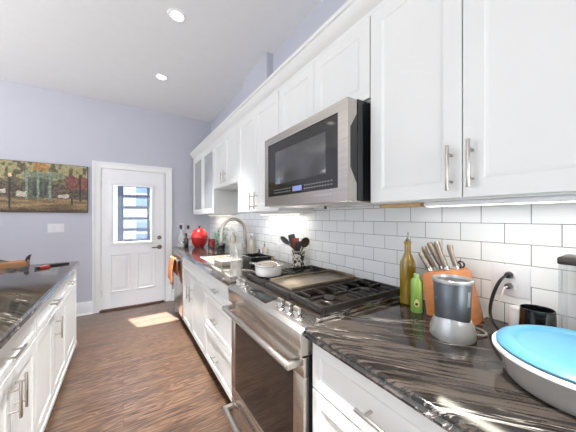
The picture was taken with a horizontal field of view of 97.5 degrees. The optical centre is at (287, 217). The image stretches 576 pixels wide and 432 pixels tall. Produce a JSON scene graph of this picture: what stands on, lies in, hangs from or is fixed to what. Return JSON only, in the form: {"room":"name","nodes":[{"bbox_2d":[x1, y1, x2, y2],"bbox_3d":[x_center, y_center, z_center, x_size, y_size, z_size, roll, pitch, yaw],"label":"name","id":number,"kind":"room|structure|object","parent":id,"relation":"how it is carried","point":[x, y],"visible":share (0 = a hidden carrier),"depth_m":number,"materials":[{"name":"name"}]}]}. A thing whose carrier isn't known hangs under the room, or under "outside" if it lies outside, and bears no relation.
{"room":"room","nodes":[
{"label":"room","id":0,"kind":"room"},
{"bbox_2d":[0,80,210,302],"bbox_3d":[-3.423,-0.163,3.125,4.868,2.980,0.140,0,0,-33],"label":"wall","id":1,"kind":"structure","parent":0,"point":[41,125],"depth_m":3.44,"materials":[{"name":"purple paint"}]},
{"bbox_2d":[0,159,87,212],"bbox_3d":[-3.242,-0.380,3.140,1.189,0.630,0.030,0,0,-33],"label":"painting","id":2,"kind":"object","parent":1,"relation":"attached to","point":[25,186],"visible":1,"depth_m":3.21,"materials":[{"name":"fabric"}]},
{"bbox_2d":[47,224,63,232],"bbox_3d":[-3.025,0.138,3.295,0.165,0.115,0.009,0,0,-33],"label":"switch plate","id":3,"kind":"object","parent":1,"relation":"attached to","point":[51,228],"visible":1,"depth_m":3.29,"materials":[{"name":"plastic"}]},
{"bbox_2d":[76,301,91,316],"bbox_3d":[-4.060,1.240,2.608,3.238,0.175,0.032,0,0,-33],"label":"baseboard","id":4,"kind":"structure","parent":1,"relation":"attached to","point":[82,308],"depth_m":3.44,"materials":[{"name":"white paint"}]},
{"bbox_2d":[101,168,162,309],"bbox_3d":[-2.305,0.304,3.770,0.791,1.998,0.110,0,0,-33],"label":"door","id":5,"kind":"structure","parent":1,"relation":"in","point":[131,272],"depth_m":3.74,"materials":[{"name":"white paint"}]},
{"bbox_2d":[92,160,171,313],"bbox_3d":[-2.312,0.270,3.820,1.013,2.116,0.147,0,0,-33],"label":"trim","id":6,"kind":"structure","parent":1,"relation":"attached to","point":[96,165],"depth_m":3.55,"materials":[{"name":"white paint"}]},
{"bbox_2d":[99,300,164,311],"bbox_3d":[-2.325,1.317,3.809,0.825,0.022,0.150,0,0,-33],"label":"trim","id":7,"kind":"structure","parent":1,"relation":"attached to","point":[160,301],"depth_m":3.75,"materials":[{"name":"brown wood"}]},
{"bbox_2d":[44,301,232,431],"bbox_3d":[-1.337,1.367,-0.001,5.158,0.080,7.656,0,0,-33],"label":"floor","id":8,"kind":"structure","parent":0,"point":[138,368],"depth_m":2.07,"materials":[{"name":"brown wood"}]},
{"bbox_2d":[0,269,76,431],"bbox_3d":[-1.477,0.906,0.762,0.934,0.843,3.688,0,0,-33],"label":"base cabinet","id":9,"kind":"object","parent":8,"relation":"on","point":[34,363],"visible":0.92,"depth_m":1.41,"materials":[{"name":"white paint"}]},
{"bbox_2d":[0,261,79,348],"bbox_3d":[-1.493,0.463,0.744,0.948,0.041,3.735,0,0,-33],"label":"countertop","id":10,"kind":"structure","parent":9,"relation":"on","point":[22,292],"depth_m":1.53,"materials":[{"name":"stone"}]},
{"bbox_2d":[0,254,30,268],"bbox_3d":[-2.612,0.391,2.167,0.588,0.103,0.112,0,0,-33],"label":"serving tray","id":11,"kind":"object","parent":10,"relation":"on","point":[16,263],"visible":1,"depth_m":2.24,"materials":[{"name":"beige wood"}]},
{"bbox_2d":[6,267,28,270],"bbox_3d":[-2.259,0.430,2.116,0.146,0.023,0.075,0,0,-33],"label":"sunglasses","id":12,"kind":"object","parent":10,"relation":"on","point":[21,268],"visible":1,"depth_m":2.10,"materials":[{"name":"black plastic"}]},
{"bbox_2d":[34,265,49,269],"bbox_3d":[-2.127,0.431,2.190,0.028,0.022,0.103,0,0,12],"label":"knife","id":13,"kind":"object","parent":10,"relation":"on","point":[45,266],"visible":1,"depth_m":2.17,"materials":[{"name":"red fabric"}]},
{"bbox_2d":[48,262,69,265],"bbox_3d":[-2.130,0.433,2.349,0.042,0.018,0.150,0,0,37],"label":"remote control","id":14,"kind":"object","parent":10,"relation":"on","point":[63,263],"visible":0.98,"depth_m":2.34,"materials":[{"name":"black plastic"}]},
{"bbox_2d":[173,251,182,318],"bbox_3d":[-1.181,0.890,3.462,0.721,0.874,0.608,0,0,-33],"label":"dishwasher","id":15,"kind":"object","parent":8,"relation":"on","point":[178,280],"visible":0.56,"depth_m":3.21,"materials":[{"name":"silver metal"}]},
{"bbox_2d":[168,255,177,284],"bbox_3d":[-1.510,0.677,3.300,0.076,0.340,0.401,0,0,-33],"label":"hand towel","id":16,"kind":"object","parent":15,"relation":"hanging from","point":[173,265],"visible":0.98,"depth_m":3.23,"materials":[{"name":"fabric"}]},
{"bbox_2d":[183,257,204,355],"bbox_3d":[-0.739,0.890,2.805,0.696,0.874,0.966,0,0,-33],"label":"base cabinet","id":17,"kind":"object","parent":8,"relation":"on","point":[193,276],"visible":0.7,"depth_m":2.55,"materials":[{"name":"white paint"}]},
{"bbox_2d":[172,245,307,285],"bbox_3d":[-0.714,0.433,2.770,0.690,0.041,2.318,0,0,-33],"label":"countertop","id":18,"kind":"structure","parent":17,"relation":"on","point":[227,275],"depth_m":2.27,"materials":[{"name":"stone"}]},
{"bbox_2d":[183,233,188,247],"bbox_3d":[-1.407,0.315,3.487,0.068,0.196,0.068,0,0,-33],"label":"bottle","id":19,"kind":"object","parent":18,"relation":"on","point":[186,240],"visible":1,"depth_m":3.47,"materials":[{"name":"black glass"}]},
{"bbox_2d":[189,226,209,246],"bbox_3d":[-1.238,0.266,3.537,0.236,0.293,0.232,0,0,-44],"label":"round pot","id":20,"kind":"object","parent":18,"relation":"on","point":[199,236],"visible":0.98,"depth_m":3.46,"materials":[{"name":"red ceramic"}]},
{"bbox_2d":[208,239,217,247],"bbox_3d":[-1.023,0.352,3.434,0.129,0.120,0.108,0,0,-33],"label":"mug","id":21,"kind":"object","parent":18,"relation":"on","point":[210,241],"visible":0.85,"depth_m":3.39,"materials":[{"name":"red ceramic"}]},
{"bbox_2d":[214,232,219,246],"bbox_3d":[-1.002,0.312,3.613,0.082,0.200,0.090,0,0,-33],"label":"carton","id":22,"kind":"object","parent":18,"relation":"on","point":[215,233],"visible":0.52,"depth_m":3.57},
{"bbox_2d":[216,227,228,249],"bbox_3d":[-0.846,0.267,3.221,0.222,0.290,0.206,0,0,-33],"label":"potted herb","id":23,"kind":"object","parent":18,"relation":"on","point":[222,247],"visible":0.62,"depth_m":3.21,"materials":[{"name":"green plant"}]},
{"bbox_2d":[230,228,235,252],"bbox_3d":[-0.650,0.270,2.989,0.074,0.286,0.074,0,0,-33],"label":"soap bottle","id":24,"kind":"object","parent":18,"relation":"on","point":[230,228],"visible":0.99,"depth_m":3.00,"materials":[{"name":"clear glass"}]},
{"bbox_2d":[219,218,247,253],"bbox_3d":[-0.594,0.206,2.803,0.330,0.412,0.113,0,0,-33],"label":"faucet","id":25,"kind":"object","parent":18,"relation":"on","point":[225,222],"visible":1,"depth_m":2.83,"materials":[{"name":"silver metal"}]},
{"bbox_2d":[240,253,270,268],"bbox_3d":[-0.275,0.365,2.147,0.192,0.094,0.232,0,0,-33],"label":"tray","id":26,"kind":"object","parent":18,"relation":"on","point":[246,259],"visible":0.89,"depth_m":2.09,"materials":[{"name":"black plastic"}]},
{"bbox_2d":[291,249,305,270],"bbox_3d":[0.082,0.337,2.010,0.115,0.152,0.115,0,0,-33],"label":"utensil crock","id":27,"kind":"object","parent":18,"relation":"on","point":[298,257],"visible":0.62,"depth_m":1.97,"materials":[{"name":"white ceramic"}]},
{"bbox_2d":[280,236,295,250],"bbox_3d":[0.031,0.274,2.036,0.196,0.242,0.024,0,0,21],"label":"slotted spoon","id":28,"kind":"object","parent":27,"relation":"in","point":[284,240],"visible":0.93,"depth_m":2.06,"materials":[{"name":"grey plastic"}]},
{"bbox_2d":[288,234,294,250],"bbox_3d":[0.050,0.263,2.045,0.101,0.262,0.036,0,0,30],"label":"spatula","id":29,"kind":"object","parent":27,"relation":"in","point":[291,236],"visible":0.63,"depth_m":2.05,"materials":[{"name":"grey plastic"}]},
{"bbox_2d":[293,238,298,249],"bbox_3d":[0.063,0.277,2.002,0.055,0.232,0.014,0,0,0],"label":"spatula","id":30,"kind":"object","parent":27,"relation":"in","point":[294,239],"visible":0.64,"depth_m":2.00,"materials":[{"name":"red plastic"}]},
{"bbox_2d":[295,241,300,250],"bbox_3d":[0.073,0.288,1.983,0.045,0.211,0.064,0,0,-33],"label":"spatula","id":31,"kind":"object","parent":27,"relation":"in","point":[297,243],"visible":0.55,"depth_m":1.97,"materials":[{"name":"grey plastic"}]},
{"bbox_2d":[301,237,308,250],"bbox_3d":[0.102,0.273,1.969,0.134,0.244,0.043,0,0,38],"label":"ladle","id":32,"kind":"object","parent":27,"relation":"in","point":[305,241],"visible":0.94,"depth_m":1.95,"materials":[{"name":"brown wood"}]},
{"bbox_3d":[-0.612,0.541,2.537,0.434,0.175,0.744,0,0,-33],"label":"sink","id":33,"kind":"object","parent":17,"relation":"in","visible":0},
{"bbox_2d":[201,255,237,265],"bbox_3d":[-0.696,0.520,2.601,0.306,0.202,0.416,0,0,-33],"label":"tub","id":34,"kind":"object","parent":33,"relation":"in","point":[226,260],"visible":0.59,"depth_m":2.73,"materials":[{"name":"beige plastic"}]},
{"bbox_2d":[215,257,240,266],"bbox_3d":[-0.527,0.498,2.305,0.238,0.246,0.218,0,0,-33],"label":"storage box","id":35,"kind":"object","parent":33,"relation":"in","point":[217,263],"visible":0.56,"depth_m":2.31,"materials":[{"name":"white plastic"}]},
{"bbox_2d":[205,272,231,401],"bbox_3d":[-0.278,0.890,2.096,0.696,0.874,0.720,0,0,-33],"label":"base cabinet","id":36,"kind":"object","parent":8,"relation":"on","point":[217,322],"visible":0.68,"depth_m":1.91,"materials":[{"name":"white paint"}]},
{"bbox_2d":[222,265,399,431],"bbox_3d":[0.109,0.835,1.447,0.752,0.985,0.783,0,0,-33],"label":"gas range","id":37,"kind":"object","parent":8,"relation":"on","point":[272,357],"visible":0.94,"depth_m":1.23,"materials":[{"name":"silver metal"}]},
{"bbox_2d":[249,261,282,277],"bbox_3d":[-0.153,0.320,1.652,0.181,0.091,0.294,0,0,-33],"label":"saucepan","id":38,"kind":"object","parent":37,"relation":"on","point":[267,269],"visible":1,"depth_m":1.54,"materials":[{"name":"white ceramic"}]},
{"bbox_2d":[313,343,571,431],"bbox_3d":[0.706,0.890,0.583,0.696,0.874,1.305,0,0,-33],"label":"base cabinet","id":39,"kind":"object","parent":8,"relation":"on","point":[344,400],"visible":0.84,"depth_m":0.79,"materials":[{"name":"white paint"}]},
{"bbox_2d":[304,299,575,431],"bbox_3d":[0.721,0.433,0.565,0.690,0.041,1.362,0,0,-33],"label":"countertop","id":40,"kind":"structure","parent":39,"relation":"on","point":[475,387],"depth_m":0.66,"materials":[{"name":"stone"}]},
{"bbox_2d":[400,232,415,304],"bbox_3d":[0.578,0.241,1.220,0.071,0.343,0.071,0,0,-33],"label":"oil bottle","id":41,"kind":"object","parent":40,"relation":"on","point":[407,262],"visible":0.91,"depth_m":1.20,"materials":[{"name":"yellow glass"}]},
{"bbox_2d":[411,273,422,312],"bbox_3d":[0.564,0.329,1.109,0.049,0.168,0.048,0,0,-33],"label":"oil bottle","id":42,"kind":"object","parent":40,"relation":"on","point":[416,281],"visible":1,"depth_m":1.09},
{"bbox_2d":[422,267,483,325],"bbox_3d":[0.679,0.310,1.046,0.130,0.204,0.182,0,0,-33],"label":"knife block","id":43,"kind":"object","parent":40,"relation":"on","point":[477,317],"visible":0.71,"depth_m":1.03,"materials":[{"name":"orange wood"}]},
{"bbox_2d":[418,251,432,271],"bbox_3d":[0.596,0.190,1.095,0.023,0.087,0.062,0,0,-36],"label":"kitchen knife","id":44,"kind":"object","parent":43,"relation":"in","point":[420,253],"visible":1,"depth_m":1.09,"materials":[{"name":"wood"}]},
{"bbox_2d":[422,246,437,270],"bbox_3d":[0.626,0.180,1.116,0.023,0.105,0.069,0,0,-36],"label":"kitchen knife","id":45,"kind":"object","parent":43,"relation":"on","point":[424,248],"visible":0.97,"depth_m":1.11,"materials":[{"name":"wood"}]},
{"bbox_2d":[427,242,442,269],"bbox_3d":[0.664,0.171,1.131,0.027,0.121,0.077,0,0,-36],"label":"kitchen knife","id":46,"kind":"object","parent":43,"relation":"in","point":[430,245],"visible":0.84,"depth_m":1.13,"materials":[{"name":"wood"}]},
{"bbox_2d":[434,241,449,269],"bbox_3d":[0.642,0.160,1.055,0.025,0.119,0.061,0,0,-37],"label":"kitchen knife","id":47,"kind":"object","parent":43,"relation":"on","point":[437,245],"visible":1,"depth_m":1.05,"materials":[{"name":"wood"}]},
{"bbox_2d":[447,244,459,268],"bbox_3d":[0.678,0.162,1.037,0.025,0.100,0.046,0,0,-33],"label":"kitchen knife","id":48,"kind":"object","parent":43,"relation":"on","point":[450,249],"visible":1,"depth_m":1.03,"materials":[{"name":"wood"}]},
{"bbox_2d":[457,261,464,267],"bbox_3d":[0.708,0.197,1.048,0.039,0.033,0.035,0,0,-33],"label":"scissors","id":49,"kind":"object","parent":43,"relation":"on","point":[459,263],"visible":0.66,"depth_m":1.04,"materials":[{"name":"black plastic"}]},
{"bbox_2d":[430,274,487,345],"bbox_3d":[0.601,0.311,0.898,0.209,0.202,0.137,0,0,-33],"label":"blender base","id":50,"kind":"object","parent":40,"relation":"on","point":[451,322],"visible":1,"depth_m":0.83,"materials":[{"name":"silver metal"}]},
{"bbox_2d":[483,283,512,317],"bbox_3d":[0.811,0.331,0.983,0.105,0.159,0.035,0,0,25],"label":"power cord","id":51,"kind":"object","parent":40,"relation":"on","point":[507,285],"visible":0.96,"depth_m":0.96,"materials":[{"name":"white plastic"}]},
{"bbox_2d":[488,271,513,329],"bbox_3d":[0.784,0.310,0.942,0.156,0.203,0.064,0,0,-40],"label":"power cord","id":52,"kind":"object","parent":40,"relation":"on","point":[508,274],"visible":0.88,"depth_m":0.96,"materials":[{"name":"black plastic"}]},
{"bbox_2d":[508,305,518,325],"bbox_3d":[0.844,0.370,0.928,0.052,0.085,0.052,0,0,-33],"label":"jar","id":53,"kind":"object","parent":40,"relation":"on","point":[513,313],"visible":0.43,"depth_m":0.92,"materials":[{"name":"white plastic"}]},
{"bbox_2d":[492,325,575,390],"bbox_3d":[0.701,0.364,0.601,0.336,0.098,0.336,0,0,-33],"label":"lid","id":54,"kind":"object","parent":40,"relation":"on","point":[552,350],"visible":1,"depth_m":0.62,"materials":[{"name":"plastic"}]},
{"bbox_2d":[518,304,556,326],"bbox_3d":[0.834,0.358,0.845,0.096,0.109,0.096,0,0,-33],"label":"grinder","id":55,"kind":"object","parent":40,"relation":"on","point":[529,314],"visible":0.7,"depth_m":0.83,"materials":[{"name":"black plastic"}]},
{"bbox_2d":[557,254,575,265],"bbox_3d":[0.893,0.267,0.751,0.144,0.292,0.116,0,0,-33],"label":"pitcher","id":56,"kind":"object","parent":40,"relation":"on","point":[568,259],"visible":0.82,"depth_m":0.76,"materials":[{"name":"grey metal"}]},
{"bbox_2d":[0,0,321,121],"bbox_3d":[-1.337,-1.702,-0.001,5.158,0.100,7.656,0,0,-33],"label":"ceiling","id":57,"kind":"structure","parent":0,"point":[113,51],"depth_m":2.43,"materials":[{"name":"paint"}]},
{"bbox_2d":[154,73,167,80],"bbox_3d":[-1.488,-1.649,2.972,0.146,0.008,0.146,0,0,-33],"label":"recessed light","id":58,"kind":"object","parent":57,"relation":"in","point":[162,77],"visible":1,"depth_m":2.97,"materials":[{"name":"white paint"}]},
{"bbox_2d":[167,8,185,22],"bbox_3d":[-0.910,-1.649,2.068,0.146,0.008,0.146,0,0,-33],"label":"recessed light","id":59,"kind":"object","parent":57,"relation":"in","point":[176,15],"visible":1,"depth_m":2.06,"materials":[{"name":"white paint"}]},
{"bbox_2d":[218,243,225,249],"bbox_3d":[-0.843,0.372,3.221,0.094,0.080,0.094,0,0,-33],"label":"pot","id":60,"kind":"object","parent":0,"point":[222,247],"depth_m":3.19,"materials":[{"name":"black plastic"}]},
{"bbox_2d":[210,0,575,330],"bbox_3d":[0.695,-0.163,1.321,0.210,2.980,7.656,0,0,-33],"label":"wall","id":61,"kind":"structure","parent":0,"point":[367,242],"depth_m":1.30,"materials":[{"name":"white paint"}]},
{"bbox_2d":[193,144,238,214],"bbox_3d":[-1.071,-0.483,3.652,0.328,0.878,1.088,0,0,-33],"label":"upper cabinet","id":62,"kind":"object","parent":61,"relation":"attached to","point":[207,200],"visible":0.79,"depth_m":3.52,"materials":[{"name":"white paint"}]},
{"bbox_2d":[196,169,211,179],"bbox_3d":[-1.059,-0.632,3.659,0.273,0.016,1.052,0,0,-33],"label":"shelf","id":63,"kind":"object","parent":62,"relation":"attached to","point":[208,175],"depth_m":3.85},
{"bbox_2d":[196,191,211,196],"bbox_3d":[-1.059,-0.342,3.659,0.273,0.016,1.052,0,0,-33],"label":"shelf","id":64,"kind":"object","parent":62,"relation":"attached to","point":[208,194],"depth_m":3.84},
{"bbox_2d":[208,214,232,215],"bbox_3d":[-1.000,-0.035,3.674,0.050,0.018,0.950,0,0,-33],"label":"light","id":65,"kind":"object","parent":62,"relation":"attached to","point":[216,214],"visible":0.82,"depth_m":3.49,"materials":[{"name":"white paint"}]},
{"bbox_2d":[214,124,237,190],"bbox_3d":[-0.578,-0.631,2.860,0.366,0.582,0.769,0,0,-33],"label":"upper cabinet","id":66,"kind":"object","parent":61,"relation":"attached to","point":[226,147],"visible":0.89,"depth_m":2.73,"materials":[{"name":"white paint"}]},
{"bbox_2d":[238,91,313,212],"bbox_3d":[-0.157,-0.483,2.212,0.366,0.878,0.769,0,0,-33],"label":"upper cabinet","id":67,"kind":"object","parent":61,"relation":"attached to","point":[262,124],"visible":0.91,"depth_m":2.11,"materials":[{"name":"white paint"}]},
{"bbox_2d":[259,212,299,214],"bbox_3d":[-0.095,-0.035,2.282,0.050,0.018,0.630,0,0,-33],"label":"light","id":68,"kind":"object","parent":67,"relation":"attached to","point":[278,213],"visible":0.98,"depth_m":2.19,"materials":[{"name":"white paint"}]},
{"bbox_2d":[277,243,280,255],"bbox_3d":[-0.086,0.307,2.431,0.008,0.115,0.075,0,0,-33],"label":"outlet plate","id":69,"kind":"object","parent":61,"relation":"attached to","point":[278,244],"visible":1,"depth_m":2.43,"materials":[{"name":"plastic"}]},
{"bbox_2d":[279,16,370,132],"bbox_3d":[0.288,-0.730,1.563,0.328,0.386,0.796,0,0,-33],"label":"upper cabinet","id":70,"kind":"object","parent":61,"relation":"attached to","point":[343,71],"visible":0.52,"depth_m":1.36,"materials":[{"name":"white paint"}]},
{"bbox_2d":[265,97,379,208],"bbox_3d":[0.236,-0.292,1.538,0.443,0.480,0.769,0,0,-33],"label":"microwave","id":71,"kind":"object","parent":70,"relation":"attached to","point":[323,160],"visible":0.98,"depth_m":1.24,"materials":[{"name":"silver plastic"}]},
{"bbox_2d":[210,202,575,330],"bbox_3d":[0.128,0.028,2.120,0.010,0.800,5.416,0,0,-33],"label":"tile backsplash","id":72,"kind":"structure","parent":61,"relation":"attached to","point":[367,242],"depth_m":1.18,"materials":[{"name":"white tile"}]},
{"bbox_2d":[371,0,575,204],"bbox_3d":[0.693,-0.491,0.906,0.366,0.863,0.738,0,0,-33],"label":"upper cabinet","id":73,"kind":"object","parent":61,"relation":"attached to","point":[471,99],"visible":0.99,"depth_m":0.80,"materials":[{"name":"white paint"}]},
{"bbox_2d":[380,203,425,207],"bbox_3d":[0.491,-0.051,1.097,0.040,0.016,0.193,0,0,-33],"label":"batten","id":74,"kind":"object","parent":73,"relation":"attached to","point":[404,205],"visible":0.86,"depth_m":1.07,"materials":[{"name":"brown wood"}]},
{"bbox_2d":[424,195,575,206],"bbox_3d":[0.845,-0.050,0.544,0.040,0.018,1.090,0,0,-33],"label":"light","id":75,"kind":"object","parent":73,"relation":"attached to","point":[565,198],"visible":1,"depth_m":0.78,"materials":[{"name":"white paint"}]},
{"bbox_2d":[491,263,530,298],"bbox_3d":[0.859,0.242,0.979,0.008,0.118,0.118,0,0,-33],"label":"outlet plate","id":76,"kind":"object","parent":61,"relation":"attached to","point":[521,280],"visible":0.85,"depth_m":0.97,"materials":[{"name":"plastic"}]},
{"bbox_2d":[504,281,514,289],"bbox_3d":[0.857,0.264,0.978,0.004,0.028,0.034,0,0,-33],"label":"socket","id":77,"kind":"object","parent":76,"relation":"attached to","point":[512,282],"depth_m":0.97,"materials":[{"name":"white plastic"}]},
{"bbox_3d":[1.113,-0.491,0.295,0.328,0.863,0.738,0,0,-33],"label":"upper cabinet","id":78,"kind":"object","parent":61,"relation":"attached to","visible":0},
{"bbox_2d":[190,0,388,159],"bbox_3d":[-0.052,-0.973,2.045,0.372,0.099,4.985,0,0,-33],"label":"crown molding","id":79,"kind":"structure","parent":78,"relation":"attached to","point":[352,13],"depth_m":1.53,"materials":[{"name":"white paint"}]},
{"label":"outside","id":80,"kind":"structure","parent":0,"visible":0},
{"bbox_3d":[-4.514,1.502,6.940,12.000,0.250,7.443,0,0,-33],"label":"ground","id":81,"kind":"structure","parent":80,"visible":0},
{"bbox_2d":[114,185,150,241],"bbox_3d":[-4.727,-0.398,7.268,10.000,3.550,1.060,0,0,-33],"label":"neighbouring house","id":82,"kind":"structure","parent":81,"relation":"on","point":[127,190],"depth_m":6.97,"materials":[{"name":"white"}]},
{"bbox_2d":[117,186,149,241],"bbox_3d":[-2.754,0.128,4.519,0.490,2.500,0.100,0,0,-33],"label":"window","id":83,"kind":"structure","parent":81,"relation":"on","point":[120,189],"depth_m":4.43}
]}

